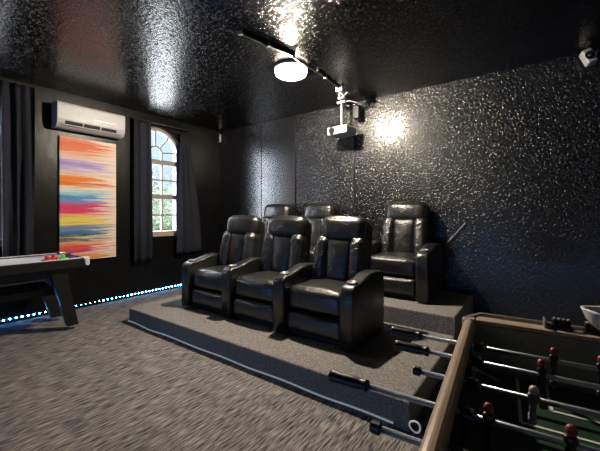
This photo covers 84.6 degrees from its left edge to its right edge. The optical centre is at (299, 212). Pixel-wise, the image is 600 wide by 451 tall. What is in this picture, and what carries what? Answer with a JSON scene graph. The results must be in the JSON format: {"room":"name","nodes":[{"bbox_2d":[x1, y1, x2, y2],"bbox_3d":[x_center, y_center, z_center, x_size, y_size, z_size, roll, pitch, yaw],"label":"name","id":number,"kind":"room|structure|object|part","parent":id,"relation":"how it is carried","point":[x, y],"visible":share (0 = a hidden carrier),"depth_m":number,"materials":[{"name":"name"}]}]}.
{"room":"home theater","nodes":[
{"label":"home theater","id":0,"kind":"room"},
{"bbox_2d":[0,76,219,319],"bbox_3d":[-3.746,-0.137,3.302,0.200,2.773,7.333,0,0,36],"label":"wall","id":1,"kind":"structure","parent":0,"point":[165,269],"depth_m":5.41,"materials":[{"name":"black paint"}]},
{"bbox_2d":[0,130,1,246],"bbox_3d":[-3.630,-0.485,3.432,0.155,1.730,0.780,0,0,36],"label":"window","id":2,"kind":"structure","parent":1,"relation":"in","point":[0,130],"depth_m":3.72,"materials":[{"name":"paint"}]},
{"bbox_2d":[0,314,31,324],"bbox_3d":[-4.498,1.225,2.089,0.012,0.050,4.485,0,0,36],"label":"baseboard","id":3,"kind":"structure","parent":1,"relation":"attached to","point":[30,316],"depth_m":3.78,"materials":[{"name":"plastic"}]},
{"bbox_2d":[0,78,34,87],"bbox_3d":[-3.551,-1.464,3.320,0.095,0.022,1.390,0,0,36],"label":"curtain rod","id":4,"kind":"object","parent":1,"relation":"attached to","point":[0,78],"visible":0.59,"depth_m":3.74,"materials":[{"name":"black metal"}]},
{"bbox_2d":[0,79,34,256],"bbox_3d":[-3.191,-0.328,3.725,0.089,2.255,0.310,0,0,36],"label":"curtain","id":5,"kind":"object","parent":4,"relation":"hanging from","point":[17,102],"visible":0.85,"depth_m":3.71,"materials":[{"name":"black fabric"}]},
{"bbox_2d":[32,86,129,315],"bbox_3d":[-2.835,-0.138,4.369,0.018,2.735,1.150,0,0,36],"label":"wall panel","id":6,"kind":"object","parent":1,"relation":"attached to","point":[108,278],"depth_m":4.27,"materials":[{"name":"black paint"}]},
{"bbox_2d":[59,135,115,258],"bbox_3d":[-2.800,-0.172,4.373,0.035,1.580,0.675,0,0,36],"label":"painting","id":7,"kind":"object","parent":1,"relation":"attached to","point":[87,168],"visible":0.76,"depth_m":4.34,"materials":[{"name":"fabric"}]},
{"bbox_2d":[51,100,124,139],"bbox_3d":[-2.741,-1.194,4.313,0.200,0.312,0.800,0,0,36],"label":"air conditioner","id":8,"kind":"object","parent":1,"relation":"attached to","point":[64,115],"visible":1,"depth_m":4.20,"materials":[{"name":"white plastic"}]},
{"bbox_2d":[0,284,181,320],"bbox_3d":[-1.172,1.205,1.381,6.200,0.016,7.245,0,0,36],"label":"led strip","id":9,"kind":"object","parent":1,"relation":"attached to","point":[180,284],"visible":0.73,"depth_m":4.57,"materials":[{"name":"white plastic"}]},
{"bbox_2d":[130,117,190,131],"bbox_3d":[-2.180,-1.379,5.204,0.095,0.022,0.990,0,0,36],"label":"curtain rod","id":10,"kind":"object","parent":1,"relation":"attached to","point":[131,118],"visible":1,"depth_m":5.13,"materials":[{"name":"black metal"}]},
{"bbox_2d":[134,118,152,262],"bbox_3d":[-2.339,-0.320,4.923,0.090,2.100,0.320,0,0,36],"label":"curtain","id":11,"kind":"object","parent":10,"relation":"hanging from","point":[143,221],"visible":1,"depth_m":4.94,"materials":[{"name":"black fabric"}]},
{"bbox_2d":[176,134,201,253],"bbox_3d":[-1.866,-0.320,5.574,0.088,1.980,0.540,0,0,36],"label":"curtain","id":12,"kind":"object","parent":10,"relation":"hanging from","point":[189,239],"visible":1,"depth_m":5.51,"materials":[{"name":"black fabric"}]},
{"bbox_2d":[151,127,177,236],"bbox_3d":[-2.303,-0.485,5.256,0.155,1.730,0.780,0,0,36],"label":"window","id":13,"kind":"structure","parent":1,"relation":"in","point":[161,162],"depth_m":5.40,"materials":[{"name":"paint"}]},
{"bbox_3d":[-2.303,0.337,5.256,0.155,0.084,0.770,0,0,36],"label":"sill","id":14,"kind":"part","parent":13,"relation":"part of","materials":[{"name":"paint"}]},
{"bbox_2d":[0,287,446,450],"bbox_3d":[-1.118,1.300,1.390,6.700,0.100,7.733,0,0,36],"label":"floor","id":15,"kind":"structure","parent":0,"point":[108,382],"depth_m":2.20,"materials":[{"name":"carpet"}]},
{"bbox_2d":[0,252,89,329],"bbox_3d":[-3.132,0.861,3.020,0.741,0.779,1.899,0,0,36],"label":"table","id":16,"kind":"object","parent":15,"relation":"on","point":[51,276],"visible":0.98,"depth_m":3.41,"materials":[{"name":"black plastic"}]},
{"bbox_3d":[-3.148,0.482,2.998,0.713,0.006,1.805,0,0,36],"label":"trim","id":17,"kind":"part","parent":16,"relation":"part of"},
{"bbox_3d":[-3.136,0.530,3.014,0.725,0.090,1.885,0,0,36],"label":"rail frame","id":18,"kind":"part","parent":16,"relation":"part of","materials":[{"name":"black plastic"}]},
{"bbox_3d":[-2.898,0.890,3.763,0.100,0.630,0.275,0,0,36],"label":"leg","id":19,"kind":"part","parent":16,"relation":"part of","materials":[{"name":"black plastic"}]},
{"bbox_2d":[49,254,58,259],"bbox_3d":[-2.623,0.469,3.503,0.096,0.056,0.096,0,0,36],"label":"hockey striker","id":20,"kind":"object","parent":16,"relation":"on","point":[53,257],"visible":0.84,"depth_m":3.49,"materials":[{"name":"red plastic"}]},
{"bbox_3d":[-2.490,0.890,3.466,0.110,0.630,0.275,0,0,36],"label":"leg","id":21,"kind":"part","parent":16,"relation":"part of","materials":[{"name":"black plastic"}]},
{"bbox_2d":[128,291,472,431],"bbox_3d":[-0.030,1.082,3.719,3.220,0.336,2.243,0,0,36],"label":"platform","id":22,"kind":"object","parent":15,"relation":"on","point":[305,364],"visible":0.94,"depth_m":2.68,"materials":[{"name":"carpet"}]},
{"bbox_2d":[182,215,264,313],"bbox_3d":[-0.879,0.554,3.874,0.686,1.055,0.721,0,0,36],"label":"recliner","id":23,"kind":"object","parent":22,"relation":"on","point":[243,238],"visible":0.66,"depth_m":3.80,"materials":[{"name":"black leather"}]},
{"bbox_3d":[-1.134,0.781,3.997,0.128,0.560,0.620,0,0,36],"label":"armrest","id":24,"kind":"part","parent":23,"relation":"part of","materials":[{"name":"black leather"}]},
{"bbox_2d":[193,265,228,291],"bbox_3d":[-0.863,0.743,3.788,0.546,0.244,0.541,0,0,36],"label":"seat cushion","id":25,"kind":"object","parent":23,"relation":"on","point":[205,277],"depth_m":3.62,"materials":[{"name":"black leather"}]},
{"bbox_2d":[228,233,244,264],"bbox_3d":[-0.732,0.493,3.970,0.287,0.513,0.219,0,0,36],"label":"cushion","id":26,"kind":"object","parent":23,"relation":"on","point":[236,241],"depth_m":3.90,"materials":[{"name":"black leather"}]},
{"bbox_2d":[221,215,311,327],"bbox_3d":[-0.327,0.554,3.472,0.686,1.055,0.721,0,0,36],"label":"recliner","id":27,"kind":"object","parent":22,"relation":"on","point":[247,284],"visible":0.84,"depth_m":3.38,"materials":[{"name":"black leather"}]},
{"bbox_3d":[-0.582,0.781,3.595,0.128,0.560,0.620,0,0,36],"label":"armrest","id":28,"kind":"part","parent":27,"relation":"part of","materials":[{"name":"black leather"}]},
{"bbox_2d":[235,271,279,302],"bbox_3d":[-0.311,0.743,3.387,0.546,0.244,0.541,0,0,36],"label":"seat cushion","id":29,"kind":"object","parent":27,"relation":"on","point":[256,285],"depth_m":3.21,"materials":[{"name":"black leather"}]},
{"bbox_2d":[271,235,290,271],"bbox_3d":[-0.179,0.493,3.568,0.287,0.513,0.219,0,0,36],"label":"cushion","id":30,"kind":"object","parent":27,"relation":"on","point":[280,244],"depth_m":3.49,"materials":[{"name":"black leather"}]},
{"bbox_2d":[262,204,293,242],"bbox_3d":[-0.543,0.386,5.015,0.686,1.055,0.721,0,0,36],"label":"recliner","id":31,"kind":"object","parent":22,"relation":"on","point":[270,210],"visible":0.17,"depth_m":5.09,"materials":[{"name":"black leather"}]},
{"bbox_2d":[304,203,338,262],"bbox_3d":[0.142,0.386,4.516,0.811,1.055,0.721,0,0,36],"label":"recliner","id":32,"kind":"object","parent":22,"relation":"on","point":[315,213],"visible":0.25,"depth_m":4.58,"materials":[{"name":"black leather"}]},
{"bbox_2d":[309,246,313,262],"bbox_3d":[0.107,0.575,4.468,0.546,0.244,0.541,0,0,36],"label":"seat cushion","id":33,"kind":"object","parent":32,"relation":"on","point":[311,259],"depth_m":4.13,"materials":[{"name":"black leather"}]},
{"bbox_2d":[309,218,322,245],"bbox_3d":[0.239,0.325,4.649,0.287,0.513,0.219,0,0,36],"label":"cushion","id":34,"kind":"object","parent":32,"relation":"on","point":[316,222],"depth_m":4.57,"materials":[{"name":"black leather"}]},
{"bbox_2d":[273,215,383,352],"bbox_3d":[0.287,0.554,3.013,0.811,1.055,0.721,0,0,36],"label":"recliner","id":35,"kind":"object","parent":22,"relation":"on","point":[337,299],"visible":1,"depth_m":2.89,"materials":[{"name":"black leather"}]},
{"bbox_3d":[-0.019,0.781,3.174,0.128,0.560,0.620,0,0,36],"label":"armrest","id":36,"kind":"part","parent":35,"relation":"part of","materials":[{"name":"black leather"}]},
{"bbox_2d":[289,278,346,317],"bbox_3d":[0.252,0.743,2.965,0.546,0.244,0.541,0,0,36],"label":"seat cushion","id":37,"kind":"object","parent":35,"relation":"on","point":[315,295],"depth_m":2.79,"materials":[{"name":"black leather"}]},
{"bbox_2d":[326,239,350,280],"bbox_3d":[0.383,0.493,3.146,0.287,0.513,0.219,0,0,36],"label":"cushion","id":38,"kind":"object","parent":35,"relation":"on","point":[338,251],"depth_m":3.07,"materials":[{"name":"black leather"}]},
{"bbox_3d":[0.533,0.781,2.772,0.128,0.560,0.620,0,0,36],"label":"armrest","id":39,"kind":"part","parent":35,"relation":"part of","materials":[{"name":"black leather"}]},
{"bbox_2d":[371,201,442,302],"bbox_3d":[1.149,0.386,3.784,0.811,1.055,0.721,0,0,36],"label":"recliner","id":40,"kind":"object","parent":22,"relation":"on","point":[411,266],"visible":0.93,"depth_m":3.62,"materials":[{"name":"black leather"}]},
{"bbox_3d":[0.843,0.613,3.944,0.128,0.560,0.620,0,0,36],"label":"armrest","id":41,"kind":"part","parent":40,"relation":"part of","materials":[{"name":"black leather"}]},
{"bbox_2d":[371,252,415,277],"bbox_3d":[1.114,0.575,3.735,0.546,0.244,0.541,0,0,36],"label":"seat cushion","id":42,"kind":"object","parent":40,"relation":"on","point":[399,264],"depth_m":3.52,"materials":[{"name":"black leather"}]},
{"bbox_2d":[393,219,414,252],"bbox_3d":[1.245,0.325,3.916,0.287,0.513,0.219,0,0,36],"label":"cushion","id":43,"kind":"object","parent":40,"relation":"on","point":[403,229],"depth_m":3.84,"materials":[{"name":"black leather"}]},
{"bbox_3d":[1.395,0.613,3.542,0.128,0.560,0.620,0,0,36],"label":"armrest","id":44,"kind":"part","parent":40,"relation":"part of","materials":[{"name":"black leather"}]},
{"bbox_2d":[408,420,420,433],"bbox_3d":[0.638,1.190,1.831,0.070,0.069,0.018,0,0,36],"label":"cable loop","id":45,"kind":"object","parent":15,"relation":"on","point":[411,421],"visible":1,"depth_m":1.83,"materials":[{"name":"white plastic"}]},
{"bbox_2d":[328,312,599,450],"bbox_3d":[0.653,0.808,0.537,1.373,0.884,1.390,0,0,32],"label":"foosball table","id":46,"kind":"object","parent":15,"relation":"on","point":[510,383],"visible":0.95,"depth_m":0.95,"materials":[{"name":"beige laminate"}]},
{"bbox_3d":[0.132,0.455,0.892,0.112,0.034,0.035,0,0,32],"label":"handle","id":47,"kind":"part","parent":46,"relation":"part of","materials":[{"name":"black plastic"}]},
{"bbox_3d":[0.400,0.455,1.243,0.112,0.034,0.035,0,0,32],"label":"handle","id":48,"kind":"part","parent":46,"relation":"part of","materials":[{"name":"black plastic"}]},
{"bbox_3d":[0.375,0.455,1.107,0.112,0.034,0.035,0,0,32],"label":"handle","id":49,"kind":"part","parent":46,"relation":"part of","materials":[{"name":"black plastic"}]},
{"bbox_3d":[0.613,0.455,0.421,1.045,0.013,0.014,0,0,32],"label":"rod","id":50,"kind":"part","parent":46,"relation":"part of","materials":[{"name":"metal"}]},
{"bbox_3d":[0.300,0.425,0.694,0.036,0.050,1.288,0,0,32],"label":"rail","id":51,"kind":"part","parent":46,"relation":"part of","materials":[{"name":"beige laminate"}]},
{"bbox_3d":[0.303,0.591,0.699,0.028,0.279,1.300,0,0,32],"label":"panel","id":52,"kind":"part","parent":46,"relation":"part of","materials":[{"name":"brown wood"}]},
{"bbox_3d":[0.985,0.571,1.137,0.700,0.318,0.020,0,0,32],"label":"panel","id":53,"kind":"part","parent":46,"relation":"part of","materials":[{"name":"black wood"}]},
{"bbox_3d":[0.593,0.455,0.609,0.977,0.013,0.014,0,0,32],"label":"rod","id":54,"kind":"part","parent":46,"relation":"part of","materials":[{"name":"metal"}]},
{"bbox_3d":[0.794,0.455,0.668,1.055,0.013,0.014,0,0,32],"label":"rod","id":55,"kind":"part","parent":46,"relation":"part of","materials":[{"name":"metal"}]},
{"bbox_3d":[0.842,0.455,0.973,0.932,0.013,0.014,0,0,32],"label":"rod","id":56,"kind":"part","parent":46,"relation":"part of","materials":[{"name":"metal"}]},
{"bbox_3d":[0.821,0.455,0.833,0.942,0.013,0.014,0,0,32],"label":"rod","id":57,"kind":"part","parent":46,"relation":"part of","materials":[{"name":"metal"}]},
{"bbox_3d":[0.866,0.392,1.167,0.006,0.036,0.054,0,0,32],"label":"counter plate","id":58,"kind":"part","parent":46,"relation":"part of","materials":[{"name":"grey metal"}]},
{"bbox_2d":[549,323,573,331],"bbox_3d":[0.905,0.399,1.143,0.062,0.010,0.046,0,0,32],"label":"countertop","id":59,"kind":"structure","parent":46,"relation":"on","point":[561,328],"depth_m":1.13,"materials":[{"name":"wood"}]},
{"bbox_2d":[580,305,599,330],"bbox_3d":[1.028,0.355,1.068,0.184,0.080,0.184,0,0,36],"label":"bowl","id":60,"kind":"object","parent":46,"relation":"on","point":[591,313],"visible":0.99,"depth_m":1.08,"materials":[{"name":"white ceramic"}]},
{"bbox_2d":[0,0,599,131],"bbox_3d":[-1.118,-1.573,1.390,6.700,0.100,7.733,0,0,36],"label":"ceiling","id":61,"kind":"structure","parent":0,"point":[185,61],"depth_m":3.02,"materials":[{"name":"black paint"}]},
{"bbox_2d":[274,60,307,76],"bbox_3d":[-0.095,-1.474,3.451,0.352,0.099,0.352,0,0,36],"label":"ceiling lamp","id":62,"kind":"object","parent":61,"relation":"attached to","point":[289,68],"visible":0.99,"depth_m":3.41,"materials":[{"name":"white plastic"}]},
{"bbox_2d":[238,30,347,96],"bbox_3d":[0.052,-1.470,3.418,0.166,0.107,1.739,0,0,36],"label":"track","id":63,"kind":"object","parent":61,"relation":"attached to","point":[339,89],"visible":1,"depth_m":3.12,"materials":[{"name":"black plastic"}]},
{"bbox_3d":[0.064,-1.492,3.342,0.026,0.022,0.441,0,0,36],"label":"cord","id":64,"kind":"part","parent":63,"relation":"part of","materials":[{"name":"black plastic"}]},
{"bbox_2d":[327,96,360,137],"bbox_3d":[0.585,-1.273,4.387,0.368,0.500,0.336,0,0,36],"label":"projector","id":65,"kind":"object","parent":61,"relation":"hanging from","point":[340,131],"visible":1,"depth_m":4.33,"materials":[{"name":"white plastic"}]},
{"bbox_2d":[220,50,599,326],"bbox_3d":[1.098,-0.137,4.436,6.700,2.773,0.200,0,0,36],"label":"wall","id":66,"kind":"structure","parent":0,"point":[512,156],"depth_m":3.61,"materials":[{"name":"black paint"}]},
{"bbox_2d":[233,123,261,218],"bbox_3d":[-0.937,-0.142,5.783,0.704,2.745,0.016,0,0,36],"label":"wall panel","id":67,"kind":"object","parent":66,"relation":"attached to","point":[247,140],"depth_m":5.76,"materials":[{"name":"black paint"}]},
{"bbox_2d":[262,116,294,216],"bbox_3d":[-0.360,-0.142,5.363,0.704,2.745,0.016,0,0,36],"label":"wall panel","id":68,"kind":"object","parent":66,"relation":"attached to","point":[278,136],"depth_m":5.34,"materials":[{"name":"black paint"}]},
{"bbox_2d":[353,137,354,215],"bbox_3d":[0.747,-0.080,4.561,0.021,1.940,0.018,0,0,36],"label":"cable","id":69,"kind":"object","parent":66,"relation":"attached to","point":[353,137],"visible":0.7,"depth_m":4.55,"materials":[{"name":"black plastic"}]},
{"bbox_2d":[579,48,597,66],"bbox_3d":[2.675,-1.435,3.068,0.116,0.154,0.160,0,0,23],"label":"security camera","id":70,"kind":"object","parent":66,"relation":"attached to","point":[588,57],"visible":1,"depth_m":3.01,"materials":[{"name":"white plastic"}]},
{"label":"outside","id":71,"kind":"structure","parent":0,"visible":0},
{"bbox_3d":[-12.680,1.800,16.646,29.650,0.100,40.000,0,0,36],"label":"ground","id":72,"kind":"structure","parent":71,"visible":0},
{"bbox_2d":[152,155,165,207],"bbox_3d":[-13.904,-1.651,26.997,4.544,6.811,5.930,0,0,36],"label":"tree","id":73,"kind":"object","parent":72,"relation":"on","point":[155,155],"visible":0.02,"depth_m":27.85,"materials":[{"name":"green plant"}]},
{"bbox_2d":[152,189,172,230],"bbox_3d":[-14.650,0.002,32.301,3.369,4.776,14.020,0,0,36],"label":"tree","id":74,"kind":"object","parent":72,"relation":"on","point":[157,225],"visible":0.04,"depth_m":32.27,"materials":[{"name":"green plant"}]},
{"bbox_2d":[152,171,172,229],"bbox_3d":[-8.661,-0.408,18.935,3.103,4.328,3.397,0,0,36],"label":"tree","id":75,"kind":"object","parent":72,"relation":"on","point":[157,187],"visible":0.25,"depth_m":19.14,"materials":[{"name":"green plant"}]},
{"bbox_2d":[152,171,172,224],"bbox_3d":[-10.722,-0.857,22.052,5.116,5.224,3.901,0,0,36],"label":"tree","id":76,"kind":"object","parent":72,"relation":"on","point":[155,210],"visible":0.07,"depth_m":22.31,"materials":[{"name":"green plant"}]},
{"bbox_2d":[156,168,172,216],"bbox_3d":[-8.804,-1.298,26.260,4.700,6.104,4.509,0,0,6],"label":"tree","id":77,"kind":"object","parent":72,"relation":"on","point":[171,168],"visible":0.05,"depth_m":25.55,"materials":[{"name":"green plant"}]}
]}

